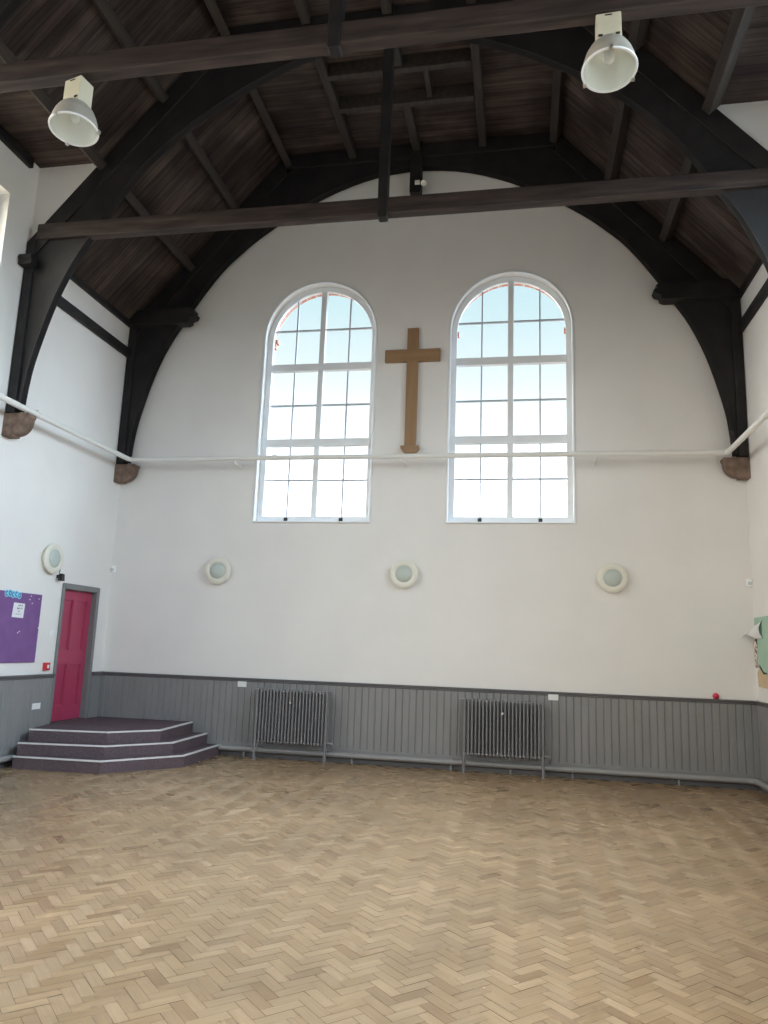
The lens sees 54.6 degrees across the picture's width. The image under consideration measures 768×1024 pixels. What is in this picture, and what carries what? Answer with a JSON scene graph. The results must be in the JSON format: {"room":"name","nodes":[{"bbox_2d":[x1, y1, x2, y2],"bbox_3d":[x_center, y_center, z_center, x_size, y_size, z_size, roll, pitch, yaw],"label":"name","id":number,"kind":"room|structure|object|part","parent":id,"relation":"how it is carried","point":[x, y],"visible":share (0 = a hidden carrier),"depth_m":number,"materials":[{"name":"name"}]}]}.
{"room":"community hall","nodes":[
{"label":"community hall","id":0,"kind":"room"},
{"bbox_2d":[31,163,95,237],"bbox_3d":[-4.465,-4.258,10.579,1.152,1.590,0.055,0,-10,11],"label":"wall","id":1,"kind":"structure","parent":0,"point":[55,184],"depth_m":10.65,"materials":[{"name":"paint"}]},
{"bbox_2d":[0,140,129,723],"bbox_3d":[-6.058,-1.599,5.939,0.300,8.580,14.500,0,-10,11],"label":"wall","id":2,"kind":"structure","parent":0,"point":[57,486],"depth_m":11.13,"materials":[{"name":"paint"}]},
{"bbox_2d":[0,760,12,767],"bbox_3d":[-6.125,2.391,4.661,0.052,0.072,12.850,0,-10,11],"label":"baseboard","id":3,"kind":"structure","parent":2,"relation":"attached to","point":[8,763],"depth_m":10.03,"materials":[{"name":"grey"}]},
{"bbox_2d":[0,125,33,167],"bbox_3d":[-5.992,-5.939,5.245,0.070,0.155,10.990,0,-10,11],"label":"trim","id":4,"kind":"structure","parent":2,"relation":"attached to","point":[6,138],"depth_m":10.20,"materials":[{"name":"black wood"}]},
{"bbox_2d":[1,413,36,438],"bbox_3d":[-4.946,-1.166,10.074,0.375,0.315,0.185,0,-10,11],"label":"corbel","id":5,"kind":"object","parent":2,"relation":"attached to","point":[15,425],"visible":1,"depth_m":10.00,"materials":[{"name":"stone"}]},
{"bbox_2d":[5,0,767,412],"bbox_3d":[-0.041,-4.108,9.607,10.142,5.640,0.298,0,-10,11],"label":"roof truss","id":6,"kind":"object","parent":5,"relation":"on","point":[732,166],"visible":0.77,"depth_m":9.79,"materials":[{"name":"black wood"}]},
{"bbox_3d":[-4.999,-2.569,10.324,0.138,2.520,0.150,0,-10,11],"label":"wall post","id":7,"kind":"part","parent":6,"relation":"part of","materials":[{"name":"black wood"}]},
{"bbox_3d":[-4.959,-3.496,10.336,0.208,0.150,0.148,0,-10,11],"label":"plate","id":8,"kind":"part","parent":6,"relation":"part of","materials":[{"name":"black wood"}]},
{"bbox_3d":[-2.449,-3.928,10.111,4.918,5.215,0.120,0,-10,11],"label":"arch moulding","id":9,"kind":"part","parent":6,"relation":"part of","materials":[{"name":"black wood"}]},
{"bbox_3d":[0.037,-5.318,9.854,0.130,3.152,0.140,0,-10,11],"label":"king post","id":10,"kind":"part","parent":6,"relation":"part of","materials":[{"name":"black wood"}]},
{"bbox_3d":[2.385,-3.919,9.205,4.918,5.215,0.120,0,-10,11],"label":"arch moulding","id":11,"kind":"part","parent":6,"relation":"part of","materials":[{"name":"black wood"}]},
{"bbox_2d":[0,590,41,662],"bbox_3d":[-5.168,1.505,9.804,0.034,0.960,1.920,0,-10,11],"label":"board","id":12,"kind":"object","parent":2,"relation":"attached to","point":[18,636],"visible":1,"depth_m":10.32,"materials":[{"name":"purple fabric"}]},
{"bbox_2d":[5,589,21,598],"bbox_3d":[-5.082,1.126,10.192,0.005,0.119,0.348,0,-10,11],"label":"heading letters","id":13,"kind":"object","parent":12,"relation":"attached to","point":[10,593],"visible":1,"depth_m":10.19,"materials":[{"name":"blue paper"}]},
{"bbox_2d":[12,602,24,617],"bbox_3d":[-5.063,1.361,10.298,0.003,0.205,0.250,0,-10,11],"label":"paper notice","id":14,"kind":"object","parent":12,"relation":"attached to","point":[18,608],"visible":1,"depth_m":10.30,"materials":[{"name":"white paper"}]},
{"bbox_2d":[0,674,55,756],"bbox_3d":[-6.099,1.800,4.766,0.062,1.126,12.850,0,-10,11],"label":"trim","id":15,"kind":"structure","parent":2,"relation":"attached to","point":[18,693],"depth_m":10.34,"materials":[{"name":"grey"}]},
{"bbox_3d":[-6.129,2.287,4.681,0.036,0.136,12.850,0,-10,11],"label":"rail","id":16,"kind":"part","parent":15,"relation":"part of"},
{"bbox_3d":[-6.080,1.276,4.861,0.062,0.060,12.850,0,-10,11],"label":"dado rail","id":17,"kind":"part","parent":15,"relation":"part of","materials":[{"name":"grey wood"}]},
{"bbox_2d":[32,703,40,709],"bbox_3d":[-4.984,2.784,10.658,0.017,0.086,0.180,0,-10,11],"label":"wall socket","id":18,"kind":"object","parent":2,"relation":"attached to","point":[34,705],"visible":1,"depth_m":10.66,"materials":[{"name":"white plastic"}]},
{"bbox_2d":[42,663,50,669],"bbox_3d":[-4.953,2.267,10.909,0.058,0.110,0.110,0,-10,11],"label":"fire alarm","id":19,"kind":"object","parent":2,"relation":"attached to","point":[46,666],"visible":1,"depth_m":10.87,"materials":[{"name":"red plastic"}]},
{"bbox_2d":[42,544,63,573],"bbox_3d":[-4.894,0.691,11.012,0.122,0.448,0.448,0,-10,11],"label":"wall light","id":20,"kind":"object","parent":2,"relation":"attached to","point":[52,557],"visible":1,"depth_m":10.94,"materials":[{"name":"beige plastic"}]},
{"bbox_2d":[49,550,60,567],"bbox_3d":[-4.858,0.691,11.006,0.050,0.268,0.268,0,-10,11],"label":"diffuser","id":21,"kind":"object","parent":20,"relation":"attached to","point":[54,555],"depth_m":10.97,"materials":[{"name":"grey"}]},
{"bbox_2d":[56,569,64,580],"bbox_3d":[-4.866,0.923,11.202,0.110,0.231,0.109,0,-10,11],"label":"wall fitting","id":22,"kind":"object","parent":2,"relation":"attached to","point":[61,577],"visible":0.91,"depth_m":11.15,"materials":[{"name":"black plastic"}]},
{"bbox_2d":[48,583,99,723],"bbox_3d":[-4.886,2.212,11.632,0.198,2.128,1.002,0,-10,11],"label":"door","id":23,"kind":"structure","parent":2,"relation":"in","point":[76,632],"depth_m":11.73,"materials":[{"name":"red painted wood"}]},
{"bbox_3d":[-4.973,2.641,11.358,0.020,0.648,0.275,0,-10,11],"label":"panel moulding","id":24,"kind":"part","parent":23,"relation":"part of","materials":[{"name":"red wood"}]},
{"bbox_3d":[-4.941,1.741,11.520,0.020,0.798,0.275,0,-10,11],"label":"panel moulding","id":25,"kind":"part","parent":23,"relation":"part of","materials":[{"name":"red wood"}]},
{"bbox_3d":[-4.906,2.709,11.720,0.020,0.648,0.275,0,-10,11],"label":"panel moulding","id":26,"kind":"part","parent":23,"relation":"part of","materials":[{"name":"red wood"}]},
{"bbox_3d":[-4.874,1.809,11.883,0.020,0.798,0.275,0,-10,11],"label":"panel moulding","id":27,"kind":"part","parent":23,"relation":"part of","materials":[{"name":"red wood"}]},
{"bbox_2d":[57,296,129,356],"bbox_3d":[-4.759,-3.048,11.848,0.070,0.160,2.670,0,-10,11],"label":"trim","id":28,"kind":"structure","parent":2,"relation":"attached to","point":[66,306],"depth_m":12.01,"materials":[{"name":"black wood"}]},
{"bbox_2d":[87,671,102,717],"bbox_3d":[-4.729,3.159,12.093,0.060,1.100,0.273,0,-10,11],"label":"trim","id":29,"kind":"structure","parent":2,"relation":"attached to","point":[96,676],"depth_m":12.12,"materials":[{"name":"grey wood"}]},
{"bbox_3d":[-4.710,2.643,12.186,0.060,0.050,0.273,0,-10,11],"label":"dado rail","id":30,"kind":"part","parent":29,"relation":"part of","materials":[{"name":"grey wood"}]},
{"bbox_2d":[70,273,129,327],"bbox_3d":[-4.745,-3.567,11.942,0.060,0.095,2.670,0,-10,11],"label":"trim","id":31,"kind":"structure","parent":2,"relation":"attached to","point":[74,277],"depth_m":12.22,"materials":[{"name":"black wood"}]},
{"bbox_2d":[113,464,139,483],"bbox_3d":[-4.434,-0.653,12.810,0.375,0.315,0.185,0,-10,11],"label":"corbel","id":32,"kind":"object","parent":2,"relation":"attached to","point":[123,473],"visible":1,"depth_m":12.73,"materials":[{"name":"stone"}]},
{"bbox_2d":[116,132,748,463],"bbox_3d":[0.477,-3.590,12.376,10.142,5.640,0.270,0,-10,11],"label":"roof truss","id":33,"kind":"object","parent":32,"relation":"on","point":[710,305],"visible":0.87,"depth_m":12.60,"materials":[{"name":"black wood"}]},
{"bbox_3d":[-4.485,-2.055,13.069,0.138,2.520,0.170,0,-10,11],"label":"wall post","id":34,"kind":"part","parent":33,"relation":"part of","materials":[{"name":"black wood"}]},
{"bbox_3d":[-1.935,-3.413,12.857,4.918,5.215,0.140,0,-10,11],"label":"arch moulding","id":35,"kind":"part","parent":33,"relation":"part of","materials":[{"name":"black wood"}]},
{"bbox_2d":[409,142,422,194],"bbox_3d":[0.558,-5.882,12.790,0.200,0.962,0.170,0,-10,11],"label":"pendant","id":36,"kind":"object","parent":33,"relation":"attached to","point":[415,157],"depth_m":12.70,"materials":[{"name":"black metal"}]},
{"bbox_2d":[415,180,426,185],"bbox_3d":[0.624,-5.561,12.585,0.205,0.128,0.120,0,-10,11],"label":"spotlight","id":37,"kind":"object","parent":33,"relation":"attached to","point":[417,182],"visible":1,"depth_m":12.55,"materials":[{"name":"beige"}]},
{"bbox_3d":[2.899,-3.405,11.950,4.918,5.215,0.140,0,-10,11],"label":"arch moulding","id":38,"kind":"part","parent":33,"relation":"part of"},
{"bbox_3d":[5.348,-2.038,11.226,0.138,2.520,0.170,0,-10,11],"label":"wall post","id":39,"kind":"part","parent":33,"relation":"part of","materials":[{"name":"black wood"}]},
{"bbox_3d":[-5.443,-1.664,7.416,0.375,0.315,0.185,0,-10,11],"label":"corbel","id":40,"kind":"object","parent":2,"relation":"attached to","visible":0},
{"bbox_2d":[0,0,767,92],"bbox_3d":[-0.539,-4.606,6.949,10.142,5.640,0.298,0,-10,11],"label":"ceiling beam","id":41,"kind":"structure","parent":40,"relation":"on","point":[338,37],"depth_m":6.90,"materials":[{"name":"brown wood"}]},
{"bbox_3d":[-2.947,-4.426,7.453,4.918,5.215,0.120,0,-10,11],"label":"arch moulding","id":42,"kind":"part","parent":41,"relation":"part of","materials":[{"name":"brown wood"}]},
{"bbox_2d":[48,75,100,146],"bbox_3d":[-3.030,-4.027,7.322,0.465,0.649,0.480,-3,-12,27],"label":"hanging lamp","id":43,"kind":"object","parent":41,"relation":"hanging from","point":[72,120],"visible":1,"depth_m":7.33,"materials":[{"name":"silver metal"}]},
{"bbox_3d":[-3.035,-3.909,7.319,0.096,0.183,0.096,-5,-15,22],"label":"bulb","id":44,"kind":"part","parent":43,"relation":"part of","materials":[{"name":"white glass"}]},
{"bbox_3d":[-0.401,-5.815,7.185,0.130,3.152,0.140,0,-10,11],"label":"king post","id":45,"kind":"part","parent":41,"relation":"part of","materials":[{"name":"black wood"}]},
{"bbox_2d":[581,11,637,92],"bbox_3d":[1.915,-4.028,6.362,0.483,0.643,0.463,-6,-13,39],"label":"hanging lamp","id":46,"kind":"object","parent":41,"relation":"hanging from","point":[610,63],"visible":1,"depth_m":6.38,"materials":[{"name":"white metal"}]},
{"bbox_3d":[1.921,-3.909,6.351,0.096,0.183,0.096,0,-17,14],"label":"bulb","id":47,"kind":"part","parent":46,"relation":"part of","materials":[{"name":"white glass"}]},
{"bbox_2d":[0,755,767,1023],"bbox_3d":[-1.034,2.560,4.374,10.266,0.008,14.300,0,-10,11],"label":"floor","id":48,"kind":"structure","parent":0,"point":[220,889],"depth_m":5.32,"materials":[{"name":"brown wood"}]},
{"bbox_2d":[0,754,14,762],"bbox_3d":[-5.638,2.741,6.754,0.080,0.162,6.800,0,-10,11],"label":"pipe","id":49,"kind":"object","parent":48,"relation":"on","point":[8,757],"visible":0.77,"depth_m":9.88,"materials":[{"name":"grey metal"}]},
{"bbox_2d":[12,716,220,773],"bbox_3d":[-3.838,3.381,10.849,2.150,0.484,2.281,0,-10,11],"label":"steps","id":50,"kind":"structure","parent":48,"relation":"on","point":[94,745],"depth_m":10.24,"materials":[{"name":"carpet"}]},
{"bbox_2d":[251,688,333,763],"bbox_3d":[-1.414,3.280,11.429,1.325,1.058,0.213,0,-10,11],"label":"radiator","id":51,"kind":"object","parent":48,"relation":"on","point":[282,716],"visible":1,"depth_m":11.42,"materials":[{"name":"grey metal"}]},
{"bbox_3d":[-1.983,3.281,11.477,0.068,1.035,0.068,0,-10,11],"label":"leg","id":52,"kind":"part","parent":51,"relation":"part of","materials":[{"name":"grey metal"}]},
{"bbox_3d":[-0.884,3.282,11.271,0.068,1.035,0.068,0,-10,11],"label":"leg","id":53,"kind":"part","parent":51,"relation":"part of","materials":[{"name":"grey metal"}]},
{"bbox_2d":[218,745,767,790],"bbox_3d":[0.489,2.942,6.677,7.893,0.169,8.942,0,-10,11],"label":"pipe","id":54,"kind":"object","parent":48,"relation":"on","point":[709,778],"visible":1,"depth_m":10.84,"materials":[{"name":"grey metal"}]},
{"bbox_2d":[458,698,550,778],"bbox_3d":[1.748,3.286,10.836,1.340,1.058,0.213,0,-10,11],"label":"radiator","id":55,"kind":"object","parent":48,"relation":"on","point":[465,700],"visible":1,"depth_m":10.81,"materials":[{"name":"grey metal"}]},
{"bbox_3d":[1.172,3.286,10.886,0.068,1.035,0.068,0,-10,11],"label":"leg","id":56,"kind":"part","parent":55,"relation":"part of","materials":[{"name":"grey metal"}]},
{"bbox_3d":[2.285,3.288,10.677,0.068,1.035,0.068,0,-10,11],"label":"leg","id":57,"kind":"part","parent":55,"relation":"part of","materials":[{"name":"grey metal"}]},
{"bbox_2d":[0,0,767,318],"bbox_3d":[-0.757,-6.020,5.774,10.766,3.555,14.500,0,-10,11],"label":"ceiling","id":58,"kind":"structure","parent":0,"point":[129,273],"depth_m":11.18,"materials":[{"name":"brown wood"}]},
{"bbox_2d":[0,39,106,169],"bbox_3d":[-4.210,-5.115,9.225,0.219,0.213,2.510,0,-10,11],"label":"purlin","id":59,"kind":"object","parent":58,"relation":"attached to","point":[6,55],"visible":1,"depth_m":9.15,"materials":[{"name":"brown wood"}]},
{"bbox_2d":[90,0,168,102],"bbox_3d":[-3.351,-6.058,9.241,0.219,0.213,2.510,0,-10,11],"label":"purlin","id":60,"kind":"object","parent":58,"relation":"attached to","point":[103,7],"visible":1,"depth_m":9.31,"materials":[{"name":"brown wood"}]},
{"bbox_2d":[124,191,194,271],"bbox_3d":[-3.700,-4.604,11.950,0.219,0.213,2.648,0,-10,11],"label":"purlin","id":61,"kind":"object","parent":58,"relation":"attached to","point":[130,198],"visible":0.44,"depth_m":12.26,"materials":[{"name":"brown wood"}]},
{"bbox_2d":[182,132,239,208],"bbox_3d":[-2.841,-5.548,11.966,0.219,0.213,2.648,0,-10,11],"label":"purlin","id":62,"kind":"object","parent":58,"relation":"attached to","point":[189,139],"visible":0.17,"depth_m":11.95,"materials":[{"name":"brown wood"}]},
{"bbox_2d":[204,0,229,35],"bbox_3d":[-2.472,-6.991,9.251,0.187,0.217,2.510,0,-10,11],"label":"purlin","id":63,"kind":"object","parent":58,"relation":"attached to","point":[212,6],"visible":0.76,"depth_m":10.13,"materials":[{"name":"brown wood"}]},
{"bbox_2d":[249,88,291,166],"bbox_3d":[-1.962,-6.481,11.976,0.187,0.217,2.648,0,-10,11],"label":"purlin","id":64,"kind":"object","parent":58,"relation":"attached to","point":[254,94],"visible":0.56,"depth_m":12.24,"materials":[{"name":"brown wood"}]},
{"bbox_2d":[293,0,310,23],"bbox_3d":[-1.296,-7.034,9.039,0.130,0.190,2.510,0,-10,11],"label":"purlin","id":65,"kind":"object","parent":58,"relation":"attached to","point":[302,6],"visible":1,"depth_m":10.06,"materials":[{"name":"brown wood"}]},
{"bbox_2d":[314,56,356,158],"bbox_3d":[-0.786,-6.524,11.764,0.130,0.190,2.648,0,-10,11],"label":"purlin","id":66,"kind":"object","parent":58,"relation":"attached to","point":[322,64],"visible":0.56,"depth_m":11.78,"materials":[{"name":"brown wood"}]},
{"bbox_2d":[379,0,391,13],"bbox_3d":[-0.182,-7.032,8.831,0.130,0.190,2.510,0,-10,11],"label":"purlin","id":67,"kind":"object","parent":58,"relation":"attached to","point":[386,5],"visible":1,"depth_m":9.92,"materials":[{"name":"brown wood"}]},
{"bbox_2d":[394,47,402,66],"bbox_3d":[0.150,-6.700,10.607,0.130,0.190,0.685,0,-10,11],"label":"purlin","id":68,"kind":"object","parent":58,"relation":"attached to","point":[398,58],"visible":0.38,"depth_m":10.79,"materials":[{"name":"brown wood"}]},
{"bbox_2d":[328,48,471,80],"bbox_3d":[0.222,-6.610,10.988,2.130,0.226,0.100,0,-10,11],"label":"purlin","id":69,"kind":"object","parent":58,"relation":"attached to","point":[455,58],"depth_m":10.92,"materials":[{"name":"brown wood"}]},
{"bbox_2d":[339,83,474,113],"bbox_3d":[0.348,-6.483,11.665,2.130,0.226,0.100,0,-10,11],"label":"purlin","id":70,"kind":"object","parent":58,"relation":"attached to","point":[465,92],"depth_m":11.61,"materials":[{"name":"brown wood"}]},
{"bbox_2d":[403,107,419,150],"bbox_3d":[0.463,-6.387,12.278,0.130,0.190,1.153,0,-10,11],"label":"purlin","id":71,"kind":"object","parent":58,"relation":"attached to","point":[409,113],"visible":0.76,"depth_m":12.22,"materials":[{"name":"brown wood"}]},
{"bbox_2d":[423,70,432,97],"bbox_3d":[0.666,-6.566,11.258,0.080,0.186,0.580,0,-10,11],"label":"ceiling noggin","id":72,"kind":"structure","parent":58,"relation":"attached to","point":[427,74],"depth_m":11.25,"materials":[{"name":"brown wood"}]},
{"bbox_2d":[470,44,486,146],"bbox_3d":[1.442,-6.520,11.347,0.130,0.190,2.648,0,-10,11],"label":"purlin","id":73,"kind":"object","parent":58,"relation":"attached to","point":[475,49],"visible":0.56,"depth_m":11.39,"materials":[{"name":"brown wood"}]},
{"bbox_2d":[549,68,564,143],"bbox_3d":[2.615,-6.473,11.118,0.187,0.217,2.648,0,-10,11],"label":"purlin","id":74,"kind":"object","parent":58,"relation":"attached to","point":[558,82],"visible":0.62,"depth_m":11.54,"materials":[{"name":"brown wood"}]},
{"bbox_2d":[604,100,631,179],"bbox_3d":[3.427,-5.537,10.791,0.219,0.213,2.648,0,-10,11],"label":"purlin","id":75,"kind":"object","parent":58,"relation":"attached to","point":[623,112],"visible":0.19,"depth_m":10.91,"materials":[{"name":"brown wood"}]},
{"bbox_2d":[628,18,649,51],"bbox_3d":[2.917,-6.048,8.066,0.219,0.213,2.510,0,-10,11],"label":"purlin","id":76,"kind":"object","parent":58,"relation":"attached to","point":[638,29],"visible":0.55,"depth_m":9.02,"materials":[{"name":"brown wood"}]},
{"bbox_2d":[659,157,696,242],"bbox_3d":[4.219,-4.591,10.466,0.219,0.213,2.648,0,-10,11],"label":"purlin","id":77,"kind":"object","parent":58,"relation":"attached to","point":[676,206],"visible":0.44,"depth_m":10.99,"materials":[{"name":"brown wood"}]},
{"bbox_2d":[701,6,755,114],"bbox_3d":[3.709,-5.101,7.740,0.219,0.213,2.510,0,-10,11],"label":"purlin","id":78,"kind":"object","parent":58,"relation":"attached to","point":[741,18],"visible":1,"depth_m":8.12,"materials":[{"name":"brown wood"}]},
{"bbox_2d":[102,171,757,700],"bbox_3d":[0.459,-1.296,12.301,10.866,10.700,0.270,0,-10,11],"label":"wall","id":79,"kind":"structure","parent":0,"point":[488,606],"depth_m":11.93,"materials":[{"name":"paint"}]},
{"bbox_2d":[110,566,115,572],"bbox_3d":[-4.613,0.972,12.653,0.081,0.110,0.072,0,-10,11],"label":"sensor","id":80,"kind":"object","parent":79,"relation":"attached to","point":[113,568],"visible":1,"depth_m":12.63,"materials":[{"name":"white plastic"}]},
{"bbox_2d":[205,557,230,583],"bbox_3d":[-2.743,0.969,12.272,0.448,0.448,0.122,0,-10,11],"label":"wall light","id":81,"kind":"object","parent":79,"relation":"attached to","point":[218,569],"visible":1,"depth_m":12.23,"materials":[{"name":"beige plastic"}]},
{"bbox_2d":[210,563,224,578],"bbox_3d":[-2.750,0.963,12.237,0.268,0.268,0.050,0,-10,11],"label":"diffuser","id":82,"kind":"object","parent":81,"relation":"attached to","point":[217,570],"depth_m":12.22,"materials":[{"name":"grey"}]},
{"bbox_2d":[238,681,246,686],"bbox_3d":[-2.267,2.749,11.870,0.148,0.086,0.017,0,-10,11],"label":"wall socket","id":83,"kind":"object","parent":79,"relation":"attached to","point":[240,683],"visible":1,"depth_m":11.87,"materials":[{"name":"white plastic"}]},
{"bbox_2d":[252,281,377,522],"bbox_3d":[-1.101,-1.888,12.754,2.022,4.266,0.435,0,-10,11],"label":"window","id":84,"kind":"structure","parent":79,"relation":"in","point":[321,367],"depth_m":12.71,"materials":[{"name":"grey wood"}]},
{"bbox_3d":[-1.197,0.176,12.261,2.010,0.024,0.195,0,-10,11],"label":"sill","id":85,"kind":"part","parent":84,"relation":"part of","materials":[{"name":"white wood"}]},
{"bbox_2d":[0,393,767,469],"bbox_3d":[-0.488,-1.713,7.244,10.164,0.193,9.999,0,-10,11],"label":"pipe","id":86,"kind":"object","parent":79,"relation":"attached to","point":[36,412],"visible":0.98,"depth_m":11.47,"materials":[{"name":"white metal"}]},
{"bbox_2d":[390,560,417,587],"bbox_3d":[0.314,0.975,11.699,0.448,0.448,0.122,0,-10,11],"label":"wall light","id":87,"kind":"object","parent":79,"relation":"attached to","point":[403,573],"visible":1,"depth_m":11.66,"materials":[{"name":"beige plastic"}]},
{"bbox_2d":[396,565,411,581],"bbox_3d":[0.307,0.968,11.664,0.268,0.268,0.050,0,-10,11],"label":"diffuser","id":88,"kind":"object","parent":87,"relation":"attached to","point":[403,572],"depth_m":11.65,"materials":[{"name":"grey"}]},
{"bbox_2d":[264,284,558,512],"bbox_3d":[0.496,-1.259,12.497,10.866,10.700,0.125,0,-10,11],"label":"trim","id":89,"kind":"structure","parent":79,"relation":"attached to","point":[504,285],"depth_m":13.10,"materials":[{"name":"wood"}]},
{"bbox_2d":[385,328,440,453],"bbox_3d":[0.453,-2.012,12.238,0.925,2.155,0.106,0,-10,11],"label":"wooden cross","id":90,"kind":"object","parent":79,"relation":"attached to","point":[412,355],"visible":0.98,"depth_m":12.26,"materials":[{"name":"brown wood"}]},
{"bbox_2d":[97,671,760,779],"bbox_3d":[0.268,3.211,11.321,10.166,1.126,0.062,0,-10,11],"label":"wainscoting","id":91,"kind":"structure","parent":79,"relation":"attached to","point":[698,736],"depth_m":11.12,"materials":[{"name":"grey wood"}]},
{"bbox_3d":[0.286,2.687,11.416,10.166,0.060,0.062,0,-10,11],"label":"dado rail","id":92,"kind":"part","parent":91,"relation":"part of","materials":[{"name":"grey wood"}]},
{"bbox_3d":[0.253,3.700,11.246,10.166,0.136,0.036,0,-10,11],"label":"rail","id":93,"kind":"part","parent":91,"relation":"part of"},
{"bbox_2d":[713,693,718,698],"bbox_3d":[4.727,2.620,10.588,0.086,0.086,0.086,0,-10,11],"label":"ball","id":94,"kind":"object","parent":91,"relation":"on","point":[715,695],"visible":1,"depth_m":10.56,"materials":[{"name":"red plastic"}]},
{"bbox_2d":[219,750,759,789],"bbox_3d":[0.247,3.803,11.219,10.166,0.072,0.052,0,-10,11],"label":"baseboard","id":95,"kind":"structure","parent":79,"relation":"attached to","point":[222,752],"depth_m":10.92,"materials":[{"name":"grey wood"}]},
{"bbox_2d":[445,270,575,523],"bbox_3d":[2.068,-1.882,12.159,2.022,4.266,0.435,0,-10,11],"label":"window","id":96,"kind":"structure","parent":79,"relation":"in","point":[568,358],"depth_m":12.09,"materials":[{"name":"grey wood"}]},
{"bbox_3d":[1.972,0.182,11.666,2.010,0.024,0.195,0,-10,11],"label":"sill","id":97,"kind":"part","parent":96,"relation":"part of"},
{"bbox_2d":[548,694,557,700],"bbox_3d":[2.501,2.738,10.980,0.148,0.086,0.017,0,-10,11],"label":"wall socket","id":98,"kind":"object","parent":79,"relation":"attached to","point":[550,696],"visible":1,"depth_m":10.98,"materials":[{"name":"white plastic"}]},
{"bbox_2d":[597,563,627,592],"bbox_3d":[3.419,0.985,11.115,0.448,0.448,0.122,0,-10,11],"label":"wall light","id":99,"kind":"object","parent":79,"relation":"attached to","point":[611,577],"visible":1,"depth_m":11.08,"materials":[{"name":"beige plastic"}]},
{"bbox_2d":[604,569,621,586],"bbox_3d":[3.413,0.978,11.081,0.268,0.268,0.050,0,-10,11],"label":"diffuser","id":100,"kind":"object","parent":99,"relation":"attached to","point":[612,577],"depth_m":11.07,"materials":[{"name":"grey plastic"}]},
{"bbox_2d":[717,101,767,150],"bbox_3d":[4.434,-4.243,8.910,1.152,1.590,0.055,0,-10,11],"label":"wall","id":101,"kind":"structure","parent":0,"point":[751,117],"depth_m":8.98,"materials":[{"name":"paint"}]},
{"bbox_2d":[740,264,767,702],"bbox_3d":[4.229,-1.582,4.010,0.300,8.580,14.500,0,-10,11],"label":"wall","id":102,"kind":"structure","parent":0,"point":[755,335],"depth_m":10.51,"materials":[{"name":"paint"}]},
{"bbox_2d":[720,457,750,480],"bbox_3d":[5.202,-0.637,11.003,0.375,0.315,0.185,0,-10,11],"label":"corbel","id":103,"kind":"object","parent":102,"relation":"attached to","point":[738,468],"visible":1,"depth_m":10.92,"materials":[{"name":"stone"}]},
{"bbox_2d":[746,579,752,586],"bbox_3d":[5.305,1.028,10.786,0.081,0.110,0.072,0,-10,11],"label":"sensor","id":104,"kind":"object","parent":102,"relation":"attached to","point":[749,582],"visible":1,"depth_m":10.76,"materials":[{"name":"white plastic"}]},
{"bbox_2d":[739,256,762,298],"bbox_3d":[5.187,-3.550,10.080,0.060,0.095,2.670,0,-10,11],"label":"trim","id":105,"kind":"structure","parent":102,"relation":"attached to","point":[758,263],"depth_m":10.74,"materials":[{"name":"black wood"}]},
{"bbox_2d":[738,278,767,332],"bbox_3d":[5.164,-3.031,9.987,0.070,0.160,2.670,0,-10,11],"label":"trim","id":106,"kind":"structure","parent":102,"relation":"attached to","point":[761,296],"depth_m":10.54,"materials":[{"name":"black wood"}]},
{"bbox_2d":[753,616,767,688],"bbox_3d":[5.147,1.874,9.845,0.026,1.000,1.565,0,-10,11],"label":"display board","id":107,"kind":"object","parent":102,"relation":"attached to","point":[760,645],"visible":0.93,"depth_m":10.24,"materials":[{"name":"green paper"}]},
{"bbox_2d":[742,620,762,638],"bbox_3d":[5.182,1.659,10.479,0.064,0.250,0.469,3,-10,-3],"label":"paper","id":108,"kind":"object","parent":107,"relation":"attached to","point":[754,632],"visible":1,"depth_m":10.40,"materials":[{"name":"white paper"}]},
{"bbox_2d":[755,701,767,783],"bbox_3d":[3.949,1.934,3.528,0.062,1.126,14.140,0,-10,11],"label":"wainscoting","id":109,"kind":"structure","parent":102,"relation":"attached to","point":[762,707],"depth_m":10.16,"materials":[{"name":"grey"}]},
{"bbox_3d":[3.967,1.410,3.623,0.062,0.060,14.140,0,-10,11],"label":"dado rail","id":110,"kind":"part","parent":109,"relation":"part of","materials":[{"name":"grey wood"}]},
{"bbox_3d":[3.944,2.421,3.438,0.036,0.136,14.140,0,-10,11],"label":"rail","id":111,"kind":"part","parent":109,"relation":"part of","materials":[{"name":"grey metal"}]}
]}

